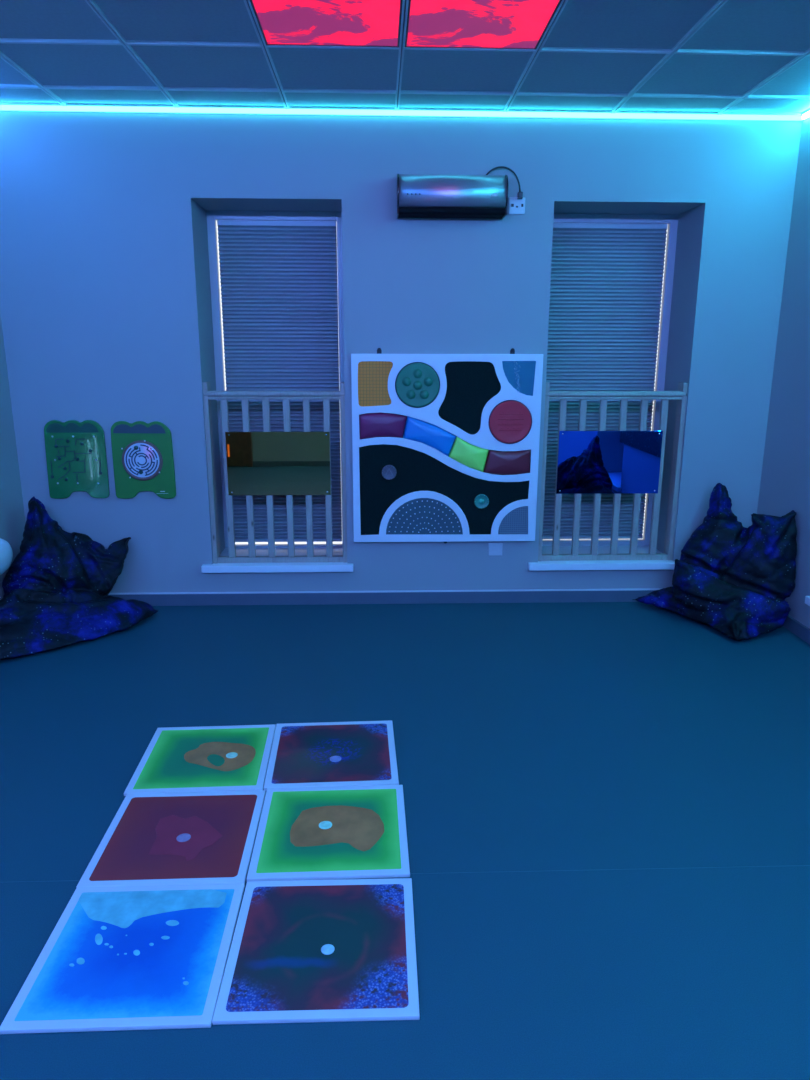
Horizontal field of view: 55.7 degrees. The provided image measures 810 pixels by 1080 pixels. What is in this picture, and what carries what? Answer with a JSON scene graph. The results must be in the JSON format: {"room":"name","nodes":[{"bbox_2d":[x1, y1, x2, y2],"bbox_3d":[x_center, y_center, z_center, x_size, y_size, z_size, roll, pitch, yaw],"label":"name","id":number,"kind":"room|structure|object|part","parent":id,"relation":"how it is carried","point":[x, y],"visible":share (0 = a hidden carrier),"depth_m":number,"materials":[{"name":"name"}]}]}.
{"room":"sensory room","nodes":[
{"label":"sensory room","id":0,"kind":"room"},
{"bbox_2d":[0,313,25,599],"bbox_3d":[-2.287,-0.315,1.613,0.120,2.974,5.900,0,14,-2],"label":"wall","id":1,"kind":"structure","parent":0,"point":[12,515],"depth_m":4.49,"materials":[{"name":"paint"}]},
{"bbox_2d":[0,538,12,574],"bbox_3d":[-2.223,0.257,3.552,0.128,0.204,1.580,0,14,-2],"label":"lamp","id":2,"kind":"object","parent":1,"relation":"attached to","point":[6,554],"visible":1,"depth_m":4.20,"materials":[{"name":"white plastic"}]},
{"bbox_2d":[0,111,801,592],"bbox_3d":[0.133,-1.101,4.803,5.182,2.974,0.500,0,14,-2],"label":"wall","id":3,"kind":"structure","parent":0,"point":[106,306],"depth_m":4.43,"materials":[{"name":"paint"}]},
{"bbox_2d":[44,420,109,498],"bbox_3d":[-1.979,-0.484,4.610,0.360,0.475,0.025,0,14,-2],"label":"board","id":4,"kind":"object","parent":3,"relation":"attached to","point":[76,455],"visible":1,"depth_m":4.60,"materials":[{"name":"green plastic"}]},
{"bbox_2d":[111,421,175,498],"bbox_3d":[-1.580,-0.480,4.620,0.362,0.471,0.034,0,14,-2],"label":"board","id":5,"kind":"object","parent":3,"relation":"attached to","point":[142,452],"visible":1,"depth_m":4.61,"materials":[{"name":"plastic"}]},
{"bbox_2d":[201,211,353,572],"bbox_3d":[-0.803,-0.918,4.787,0.945,2.179,0.535,0,14,-2],"label":"window","id":6,"kind":"structure","parent":3,"relation":"in","point":[281,548],"depth_m":4.78,"materials":[{"name":"white plastic"}]},
{"bbox_3d":[-1.195,-0.405,4.733,0.028,1.119,0.090,0,14,-2],"label":"post","id":7,"kind":"part","parent":6,"relation":"part of","materials":[{"name":"white wood"}]},
{"bbox_3d":[-0.785,-0.873,4.616,0.843,0.050,0.068,0,14,-2],"label":"handrail","id":8,"kind":"part","parent":6,"relation":"part of","materials":[{"name":"white wood"}]},
{"bbox_3d":[-0.786,-0.407,4.745,0.845,1.119,0.094,0,14,-2],"label":"window railing","id":9,"kind":"part","parent":6,"relation":"part of","materials":[{"name":"white wood"}]},
{"bbox_3d":[-0.806,0.118,5.045,0.945,0.045,0.535,0,14,-2],"label":"sill","id":10,"kind":"part","parent":6,"relation":"part of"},
{"bbox_2d":[225,432,330,494],"bbox_3d":[-0.775,-0.467,4.696,0.630,0.390,0.008,0,14,-2],"label":"mirror panel","id":11,"kind":"object","parent":6,"relation":"attached to","point":[258,463],"visible":1,"depth_m":4.70,"materials":[{"name":"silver mirror"}]},
{"bbox_2d":[217,220,341,541],"bbox_3d":[-0.794,-0.981,4.979,0.731,2.043,0.022,0,14,-2],"label":"blind","id":12,"kind":"object","parent":6,"relation":"attached to","point":[279,289],"visible":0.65,"depth_m":4.89,"materials":[{"name":"fabric"}]},
{"bbox_3d":[-0.796,0.003,5.223,0.731,0.016,0.022,0,14,-2],"label":"rail","id":13,"kind":"part","parent":12,"relation":"part of","materials":[{"name":"white plastic"}]},
{"bbox_3d":[-0.787,0.122,4.863,0.789,0.035,0.044,0,14,-2],"label":"rail","id":14,"kind":"part","parent":6,"relation":"part of","materials":[{"name":"white wood"}]},
{"bbox_3d":[-0.378,-0.410,4.761,0.028,1.119,0.090,0,14,-2],"label":"post","id":15,"kind":"part","parent":6,"relation":"part of","materials":[{"name":"white wood"}]},
{"bbox_2d":[108,588,662,605],"bbox_3d":[-0.052,0.365,4.894,4.562,0.083,0.018,0,14,-2],"label":"baseboard","id":16,"kind":"structure","parent":3,"relation":"attached to","point":[530,595],"depth_m":4.88,"materials":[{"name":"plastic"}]},
{"bbox_2d":[0,105,803,120],"bbox_3d":[-0.045,-2.351,4.217,4.560,0.026,0.022,0,14,-2],"label":"led strip","id":17,"kind":"object","parent":3,"relation":"attached to","point":[2,107],"visible":1,"depth_m":4.21,"materials":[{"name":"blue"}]},
{"bbox_2d":[351,348,542,542],"bbox_3d":[0.249,-0.551,4.650,1.134,1.193,0.071,0,14,-2],"label":"panel","id":18,"kind":"object","parent":3,"relation":"attached to","point":[445,447],"visible":1,"depth_m":4.64,"materials":[{"name":"white paint"}]},
{"bbox_2d":[359,413,406,438],"bbox_3d":[-0.131,-0.683,4.595,0.289,0.162,0.026,0,14,-2],"label":"cushion","id":19,"kind":"object","parent":18,"relation":"on","point":[371,425],"depth_m":4.59,"materials":[{"name":"plastic"}]},
{"bbox_2d":[403,416,456,456],"bbox_3d":[0.150,-0.624,4.619,0.325,0.246,0.026,0,14,-2],"label":"cushion","id":20,"kind":"object","parent":18,"relation":"on","point":[423,436],"depth_m":4.61,"materials":[{"name":"plastic"}]},
{"bbox_2d":[449,437,488,471],"bbox_3d":[0.389,-0.520,4.654,0.247,0.219,0.026,0,14,-2],"label":"cushion","id":21,"kind":"object","parent":18,"relation":"on","point":[466,454],"depth_m":4.65,"materials":[{"name":"plastic"}]},
{"bbox_2d":[483,450,530,474],"bbox_3d":[0.624,-0.473,4.673,0.289,0.158,0.026,0,14,-2],"label":"cushion","id":22,"kind":"object","parent":18,"relation":"on","point":[495,462],"depth_m":4.67,"materials":[{"name":"plastic"}]},
{"bbox_2d":[502,361,535,395],"bbox_3d":[0.675,-0.962,4.561,0.202,0.204,0.006,0,14,-2],"label":"mirror","id":23,"kind":"object","parent":18,"relation":"attached to","point":[518,377],"depth_m":4.56,"materials":[{"name":"plastic"}]},
{"bbox_2d":[397,174,507,218],"bbox_3d":[0.259,-1.915,4.255,0.604,0.215,0.178,0,14,-2],"label":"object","id":24,"kind":"object","parent":3,"relation":"attached to","point":[418,196],"visible":1,"depth_m":4.18,"materials":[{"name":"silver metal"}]},
{"bbox_2d":[486,166,522,198],"bbox_3d":[0.551,-2.010,4.307,0.226,0.169,0.028,0,14,-2],"label":"power cable","id":25,"kind":"object","parent":24,"relation":"attached to","point":[519,194],"visible":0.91,"depth_m":4.30,"materials":[{"name":"black plastic"}]},
{"bbox_2d":[488,543,502,555],"bbox_3d":[0.572,0.059,4.842,0.089,0.083,0.014,0,14,-2],"label":"power socket","id":26,"kind":"object","parent":3,"relation":"attached to","point":[494,549],"visible":1,"depth_m":4.84,"materials":[{"name":"white plastic"}]},
{"bbox_2d":[508,197,524,213],"bbox_3d":[0.636,-1.902,4.356,0.094,0.090,0.015,0,14,-2],"label":"power socket","id":27,"kind":"object","parent":3,"relation":"attached to","point":[516,206],"visible":1,"depth_m":4.35,"materials":[{"name":"white plastic"}]},
{"bbox_2d":[528,214,687,570],"bbox_3d":[1.265,-0.930,4.857,0.974,2.179,0.535,0,14,-2],"label":"window","id":28,"kind":"structure","parent":3,"relation":"in","point":[623,546],"depth_m":4.85,"materials":[{"name":"white plastic"}]},
{"bbox_3d":[0.859,-0.417,4.803,0.028,1.119,0.090,0,14,-2],"label":"post","id":29,"kind":"part","parent":28,"relation":"part of","materials":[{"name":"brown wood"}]},
{"bbox_3d":[1.263,0.106,5.115,0.974,0.045,0.535,0,14,-2],"label":"sill","id":30,"kind":"part","parent":28,"relation":"part of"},
{"bbox_3d":[1.281,0.110,4.933,0.818,0.035,0.044,0,14,-2],"label":"rail","id":31,"kind":"part","parent":28,"relation":"part of","materials":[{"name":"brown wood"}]},
{"bbox_2d":[543,223,667,538],"bbox_3d":[1.266,-0.997,5.048,0.761,2.035,0.022,0,14,-2],"label":"blind","id":32,"kind":"object","parent":28,"relation":"attached to","point":[606,287],"visible":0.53,"depth_m":4.96,"materials":[{"name":"fabric"}]},
{"bbox_3d":[1.264,-0.017,5.291,0.761,0.016,0.022,0,14,-2],"label":"rail","id":33,"kind":"part","parent":32,"relation":"part of","materials":[{"name":"white plastic"}]},
{"bbox_2d":[556,431,662,493],"bbox_3d":[1.271,-0.482,4.765,0.645,0.392,0.008,0,14,-2],"label":"mirror panel","id":34,"kind":"object","parent":28,"relation":"attached to","point":[589,462],"visible":1,"depth_m":4.76,"materials":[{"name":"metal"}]},
{"bbox_3d":[1.282,-0.419,4.815,0.874,1.119,0.094,0,14,-2],"label":"window railing","id":35,"kind":"part","parent":28,"relation":"part of","materials":[{"name":"white wood"}]},
{"bbox_3d":[1.284,-0.885,4.686,0.872,0.050,0.068,0,14,-2],"label":"handrail","id":36,"kind":"part","parent":28,"relation":"part of","materials":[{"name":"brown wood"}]},
{"bbox_3d":[1.704,-0.422,4.832,0.028,1.119,0.090,0,14,-2],"label":"post","id":37,"kind":"part","parent":28,"relation":"part of","materials":[{"name":"brown wood"}]},
{"bbox_2d":[0,602,809,1079],"bbox_3d":[0.232,1.116,2.254,5.182,0.100,6.520,0,14,-2],"label":"floor","id":38,"kind":"structure","parent":0,"point":[607,804],"depth_m":2.65,"materials":[{"name":"carpet"}]},
{"bbox_2d":[0,496,157,659],"bbox_3d":[-1.890,0.187,4.223,0.801,0.726,1.051,0,14,-2],"label":"bean bag","id":39,"kind":"object","parent":38,"relation":"on","point":[57,588],"visible":1,"depth_m":4.34,"materials":[{"name":"fabric"}]},
{"bbox_2d":[0,720,419,1033],"bbox_3d":[-0.507,0.977,2.572,1.035,0.013,1.529,0,14,-2],"label":"floor mat","id":40,"kind":"object","parent":38,"relation":"on","point":[145,957],"depth_m":2.26,"materials":[{"name":"multicoloured plastic"}]},
{"bbox_2d":[632,483,796,640],"bbox_3d":[1.841,0.105,4.474,0.760,0.792,0.706,0,14,-2],"label":"bean bag","id":41,"kind":"object","parent":38,"relation":"on","point":[730,577],"visible":1,"depth_m":4.42,"materials":[{"name":"fabric"}]},
{"bbox_2d":[0,0,809,115],"bbox_3d":[0.240,-1.760,1.540,5.182,0.120,6.520,0,14,-2],"label":"ceiling","id":42,"kind":"structure","parent":0,"point":[703,57],"depth_m":3.55,"materials":[{"name":"tile"}]},
{"bbox_2d":[250,0,402,46],"bbox_3d":[-0.303,-2.081,3.047,0.576,0.011,0.576,0,14,-2],"label":"ceiling light panel","id":43,"kind":"object","parent":42,"relation":"attached to","point":[346,23],"visible":0.95,"depth_m":3.09,"materials":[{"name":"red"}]},
{"bbox_2d":[405,0,561,49],"bbox_3d":[0.296,-2.084,3.068,0.576,0.011,0.576,0,14,-2],"label":"ceiling light panel","id":44,"kind":"object","parent":42,"relation":"attached to","point":[471,24],"visible":0.95,"depth_m":3.09,"materials":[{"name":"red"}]},
{"bbox_2d":[757,118,809,628],"bbox_3d":[2.582,-0.343,1.779,0.500,2.974,5.900,0,14,-2],"label":"wall","id":45,"kind":"structure","parent":0,"point":[785,475],"depth_m":4.38,"materials":[{"name":"paint"}]},
{"bbox_2d":[783,615,809,644],"bbox_3d":[2.320,1.067,2.111,0.018,0.075,5.882,0,14,-2],"label":"baseboard","id":46,"kind":"structure","parent":45,"relation":"attached to","point":[794,626],"depth_m":4.35,"materials":[{"name":"plastic"}]},
{"bbox_2d":[802,111,809,119],"bbox_3d":[2.325,-1.655,1.444,0.022,0.026,5.840,0,14,-2],"label":"led strip","id":47,"kind":"object","parent":45,"relation":"attached to","point":[805,116],"visible":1,"depth_m":4.24,"materials":[{"name":"white plastic"}]},
{"bbox_2d":[805,596,809,605],"bbox_3d":[2.495,-0.588,3.497,0.535,2.179,1.000,0,14,-2],"label":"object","id":48,"kind":"structure","parent":45,"relation":"in","point":[807,598],"depth_m":4.20,"materials":[{"name":"white plastic"}]}
]}

